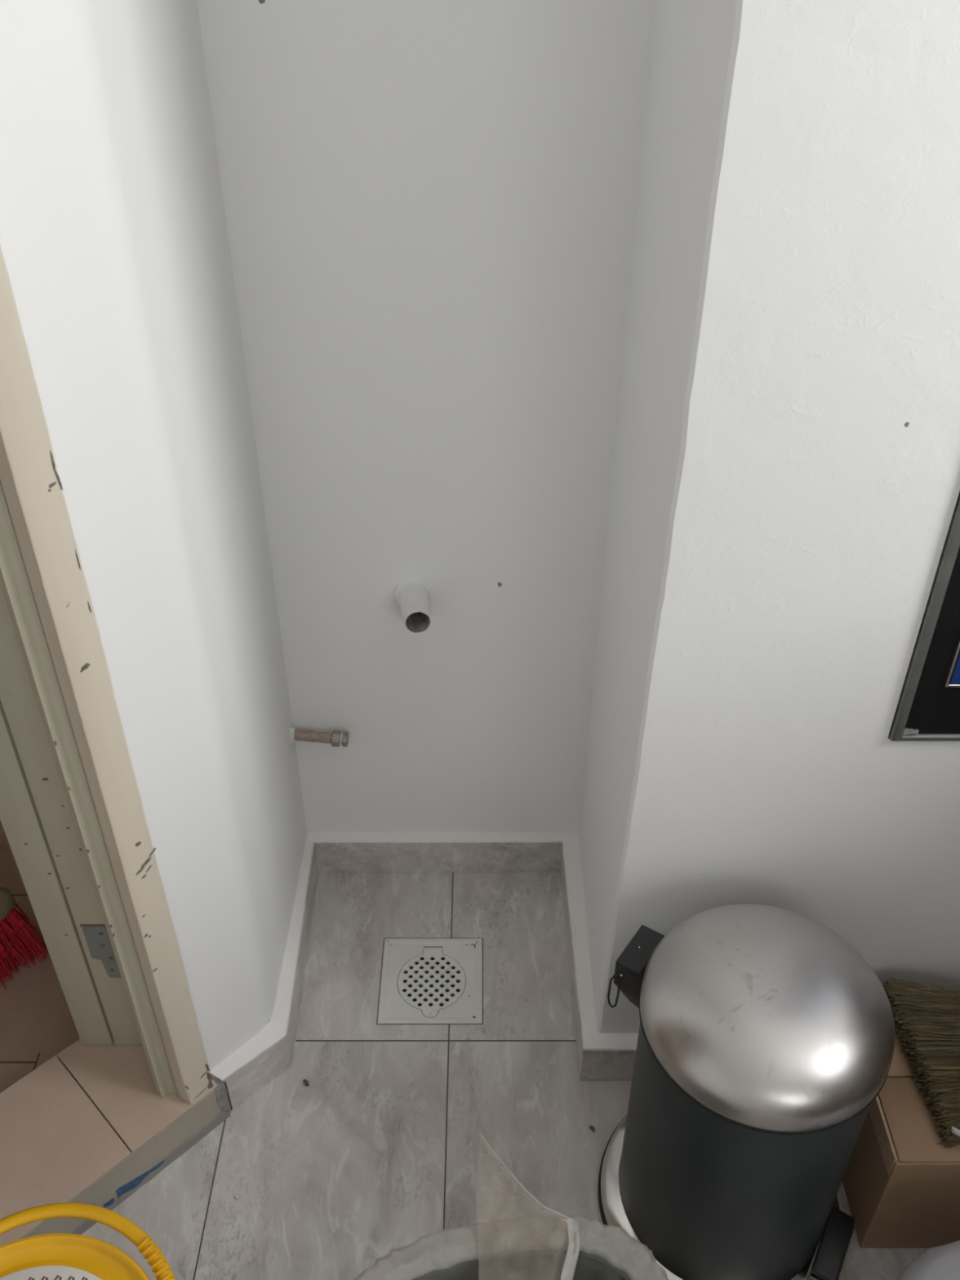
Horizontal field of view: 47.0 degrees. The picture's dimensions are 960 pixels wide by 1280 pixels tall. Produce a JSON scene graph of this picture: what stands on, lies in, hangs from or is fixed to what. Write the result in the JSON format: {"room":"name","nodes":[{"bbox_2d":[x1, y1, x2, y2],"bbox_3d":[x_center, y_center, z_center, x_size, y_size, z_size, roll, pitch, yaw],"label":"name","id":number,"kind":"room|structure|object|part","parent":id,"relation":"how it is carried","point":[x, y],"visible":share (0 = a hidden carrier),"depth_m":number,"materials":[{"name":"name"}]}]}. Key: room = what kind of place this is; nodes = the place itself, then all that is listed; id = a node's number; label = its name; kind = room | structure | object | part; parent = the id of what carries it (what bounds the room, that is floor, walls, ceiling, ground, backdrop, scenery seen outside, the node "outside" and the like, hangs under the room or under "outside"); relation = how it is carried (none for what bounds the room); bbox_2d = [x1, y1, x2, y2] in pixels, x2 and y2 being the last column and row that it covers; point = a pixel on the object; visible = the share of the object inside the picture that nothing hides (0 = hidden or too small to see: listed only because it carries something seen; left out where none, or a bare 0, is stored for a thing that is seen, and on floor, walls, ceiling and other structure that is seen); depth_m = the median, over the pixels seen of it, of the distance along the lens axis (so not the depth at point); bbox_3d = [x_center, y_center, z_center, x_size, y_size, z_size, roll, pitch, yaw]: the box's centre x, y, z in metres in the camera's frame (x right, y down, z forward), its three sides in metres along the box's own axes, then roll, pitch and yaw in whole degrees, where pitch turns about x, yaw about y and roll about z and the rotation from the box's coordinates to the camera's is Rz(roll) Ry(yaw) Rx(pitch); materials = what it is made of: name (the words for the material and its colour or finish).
{"room":"utility room","nodes":[
{"label":"utility room","id":0,"kind":"room"},
{"bbox_2d":[0,819,9,844],"bbox_3d":[-1.200,-0.677,1.153,1.500,2.500,0.060,0,36,0],"label":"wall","id":1,"kind":"structure","parent":0,"point":[3,839],"depth_m":1.86,"materials":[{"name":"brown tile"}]},
{"bbox_2d":[0,894,39,1070],"bbox_3d":[-0.934,0.555,1.589,0.631,0.002,0.700,0,36,0],"label":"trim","id":2,"kind":"structure","parent":1,"relation":"attached to","point":[12,895],"depth_m":1.54,"materials":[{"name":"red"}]},
{"bbox_2d":[0,1038,232,1245],"bbox_3d":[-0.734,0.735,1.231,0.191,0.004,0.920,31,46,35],"label":"floor","id":3,"kind":"structure","parent":0,"point":[55,1143],"depth_m":1.40,"materials":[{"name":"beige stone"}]},
{"bbox_2d":[0,0,306,1071],"bbox_3d":[-0.362,-0.506,0.921,0.165,2.500,0.428,0,36,0],"label":"wall","id":4,"kind":"structure","parent":0,"point":[114,242],"depth_m":1.05,"materials":[{"name":"white paint"}]},
{"bbox_2d":[0,244,213,1104],"bbox_3d":[-0.599,-0.153,0.746,0.369,2.000,1.169,15,39,19],"label":"door frame","id":5,"kind":"structure","parent":4,"relation":"in","point":[73,819],"depth_m":1.14,"materials":[{"name":"beige paint"}]},
{"bbox_3d":[-0.460,-0.270,0.920,0.060,1.980,0.058,0,36,0],"label":"hinge post","id":6,"kind":"part","parent":5,"relation":"part of","materials":[{"name":"beige paint"}]},
{"bbox_3d":[-0.469,0.387,1.367,0.029,0.100,0.002,0,36,0],"label":"hinge plate","id":7,"kind":"part","parent":5,"relation":"part of","materials":[{"name":"grey metal"}]},
{"bbox_2d":[19,1089,230,1239],"bbox_3d":[-0.655,0.797,1.201,0.006,0.070,0.904,31,46,35],"label":"door threshold","id":8,"kind":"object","parent":4,"relation":"attached to","point":[117,1184],"depth_m":1.39,"materials":[{"name":"grey wood"}]},
{"bbox_2d":[211,1075,231,1115],"bbox_3d":[-0.356,0.598,1.471,0.018,0.070,0.057,-30,46,-34],"label":"trim","id":9,"kind":"structure","parent":4,"relation":"attached to","point":[223,1102],"depth_m":1.45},
{"bbox_2d":[221,1035,292,1108],"bbox_3d":[-0.300,0.584,1.490,0.100,0.070,0.003,-28,45,-32],"label":"baseboard","id":10,"kind":"structure","parent":4,"relation":"attached to","point":[269,1064],"depth_m":1.49,"materials":[{"name":"grey stone"}]},
{"bbox_2d":[285,843,318,1065],"bbox_3d":[-0.265,0.460,1.658,0.003,0.070,0.353,0,36,-1],"label":"baseboard","id":11,"kind":"structure","parent":4,"relation":"attached to","point":[295,1000],"depth_m":1.64,"materials":[{"name":"grey tile"}]},
{"bbox_2d":[196,0,655,832],"bbox_3d":[0.028,-0.655,1.123,0.945,2.500,0.075,0,36,0],"label":"wall","id":12,"kind":"structure","parent":0,"point":[430,206],"depth_m":1.31,"materials":[{"name":"white paint"}]},
{"bbox_2d":[289,726,348,746],"bbox_3d":[-0.241,0.142,1.638,0.091,0.035,0.028,0,36,0],"label":"pipe stub","id":13,"kind":"object","parent":12,"relation":"attached to","point":[335,738],"visible":0.95,"depth_m":1.63,"materials":[{"name":"orange metal"}]},
{"bbox_2d":[394,581,431,634],"bbox_3d":[-0.090,-0.039,1.484,0.054,0.052,0.083,0,36,0],"label":"drain pipe","id":14,"kind":"object","parent":12,"relation":"attached to","point":[412,597],"visible":1,"depth_m":1.47,"materials":[{"name":"white plastic"}]},
{"bbox_2d":[315,842,561,872],"bbox_3d":[-0.067,0.355,1.801,0.398,0.070,0.003,0,36,0],"label":"baseboard","id":15,"kind":"structure","parent":12,"relation":"attached to","point":[331,857],"depth_m":1.80,"materials":[{"name":"grey tile"}]},
{"bbox_2d":[0,844,928,1279],"bbox_3d":[-0.150,1.249,0.672,3.500,0.030,4.000,0,36,0],"label":"floor","id":16,"kind":"structure","parent":0,"point":[384,1149],"depth_m":1.48,"materials":[{"name":"grey tile"}]},
{"bbox_2d":[0,887,48,988],"bbox_3d":[-0.784,0.000,1.286,0.250,1.249,0.146,-27,44,-32],"label":"broom","id":17,"kind":"object","parent":16,"relation":"on","point":[13,926],"visible":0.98,"depth_m":1.64,"materials":[{"name":"red plastic"}]},
{"bbox_2d":[0,1202,175,1279],"bbox_3d":[-0.405,0.758,1.059,0.285,0.303,0.289,0,36,0],"label":"bucket","id":18,"kind":"object","parent":16,"relation":"on","point":[51,1256],"visible":1,"depth_m":1.06,"materials":[{"name":"yellow plastic"}]},
{"bbox_3d":[-0.405,0.662,0.972,0.262,0.040,0.262,0,36,0],"label":"lid","id":19,"kind":"part","parent":18,"relation":"part of","materials":[{"name":"yellow plastic"}]},
{"bbox_2d":[302,1079,309,1086],"bbox_3d":[-0.238,0.608,1.514,0.006,0.006,0.011,-20,41,-25],"label":"crumb","id":20,"kind":"object","parent":16,"relation":"on","point":[305,1082],"visible":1,"depth_m":1.51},
{"bbox_2d":[376,937,483,1024],"bbox_3d":[-0.072,0.519,1.660,0.154,0.029,0.154,0,36,0],"label":"floor drain","id":21,"kind":"object","parent":16,"relation":"in","point":[424,980],"visible":0.98,"depth_m":1.65,"materials":[{"name":"white plastic"}]},
{"bbox_2d":[397,951,466,1013],"bbox_3d":[-0.072,0.521,1.662,0.147,0.024,0.147,0,36,0],"label":"drain grate","id":22,"kind":"object","parent":21,"relation":"on","point":[429,982],"depth_m":1.65,"materials":[{"name":"grey metal"}]},
{"bbox_2d":[353,1132,667,1279],"bbox_3d":[0.030,0.733,1.088,0.335,0.308,0.363,0,36,0],"label":"trash bag","id":23,"kind":"object","parent":16,"relation":"on","point":[538,1246],"visible":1,"depth_m":1.07,"materials":[{"name":"white plastic"}]},
{"bbox_2d":[401,1243,638,1279],"bbox_3d":[0.030,0.765,1.063,0.282,0.286,0.223,0,36,0],"label":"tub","id":24,"kind":"object","parent":23,"relation":"in","point":[420,1261],"depth_m":1.06,"materials":[{"name":"plastic"}]},
{"bbox_2d":[589,1125,595,1132],"bbox_3d":[0.148,0.647,1.461,0.005,0.006,0.011,-21,41,-26],"label":"dry leaf","id":25,"kind":"object","parent":16,"relation":"on","point":[591,1127],"visible":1,"depth_m":1.46,"materials":[{"name":"brown plant"}]},
{"bbox_2d":[597,903,894,1279],"bbox_3d":[0.296,0.521,1.252,0.306,0.454,0.298,0,36,0],"label":"pedal bin","id":26,"kind":"object","parent":16,"relation":"on","point":[766,1043],"visible":0.98,"depth_m":1.13,"materials":[{"name":"grey metal"}]},
{"bbox_3d":[0.297,0.366,1.138,0.258,0.069,0.258,0,36,0],"label":"lid","id":27,"kind":"part","parent":26,"relation":"part of","materials":[{"name":"metal"}]},
{"bbox_3d":[0.416,0.720,1.302,0.031,0.004,0.088,18,40,23],"label":"pedal trim","id":28,"kind":"part","parent":26,"relation":"part of","materials":[{"name":"black plastic"}]},
{"bbox_2d":[842,1029,959,1248],"bbox_3d":[0.625,0.594,1.367,0.330,0.200,0.216,0,36,0],"label":"cardboard box","id":29,"kind":"object","parent":16,"relation":"on","point":[902,1187],"visible":0.4,"depth_m":1.28,"materials":[{"name":"brown cardboard"}]},
{"bbox_2d":[880,978,959,1148],"bbox_3d":[0.628,0.498,1.295,0.261,0.038,0.217,0,36,0],"label":"straw broom","id":30,"kind":"object","parent":29,"relation":"on","point":[926,1020],"depth_m":1.30,"materials":[{"name":"brown plant"}]},
{"bbox_3d":[0.540,0.549,1.215,0.043,0.014,0.007,19,41,24],"label":"plastic strip","id":31,"kind":"part","parent":30,"relation":"part of","materials":[{"name":"white plastic"}]},
{"bbox_2d":[895,1240,959,1279],"bbox_3d":[0.526,0.739,1.103,0.266,0.280,0.249,0,36,0],"label":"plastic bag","id":32,"kind":"object","parent":16,"relation":"on","point":[941,1262],"visible":1,"depth_m":1.12,"materials":[{"name":"white plastic"}]},
{"bbox_2d":[577,0,959,1033],"bbox_3d":[0.879,-0.522,0.944,1.442,2.500,0.370,0,36,0],"label":"wall","id":33,"kind":"structure","parent":0,"point":[784,490],"depth_m":1.03,"materials":[{"name":"white paint"}]},
{"bbox_2d":[209,832,638,1079],"bbox_3d":[0.621,0.470,1.637,1.958,0.080,0.438,0,36,0],"label":"baseboard","id":34,"kind":"structure","parent":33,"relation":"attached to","point":[274,1030],"depth_m":1.63,"materials":[{"name":"white paint"}]},
{"bbox_2d":[560,843,584,1079],"bbox_3d":[0.136,0.467,1.649,0.003,0.070,0.375,-1,36,-1],"label":"baseboard","id":35,"kind":"structure","parent":33,"relation":"attached to","point":[577,1020],"depth_m":1.62,"materials":[{"name":"grey tile"}]},
{"bbox_2d":[580,1048,635,1080],"bbox_3d":[0.869,0.577,1.499,1.462,0.070,0.003,0,36,0],"label":"baseboard","id":36,"kind":"structure","parent":33,"relation":"attached to","point":[597,1064],"depth_m":1.50,"materials":[{"name":"grey tile"}]},
{"bbox_2d":[888,491,959,741],"bbox_3d":[0.607,-0.152,1.009,0.342,0.611,0.046,0,36,0],"label":"picture frame","id":37,"kind":"object","parent":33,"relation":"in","point":[928,707],"visible":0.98,"depth_m":1.12,"materials":[{"name":"grey metal"}]},
{"bbox_3d":[0.607,-0.151,1.012,0.320,0.594,0.041,0,36,0],"label":"black glass","id":38,"kind":"part","parent":37,"relation":"part of","materials":[{"name":"black glass"}]},
{"bbox_3d":[0.603,-0.145,0.990,0.252,0.479,0.003,0,36,0],"label":"chrome trim","id":39,"kind":"part","parent":37,"relation":"part of","materials":[{"name":"silver metal"}]}
]}

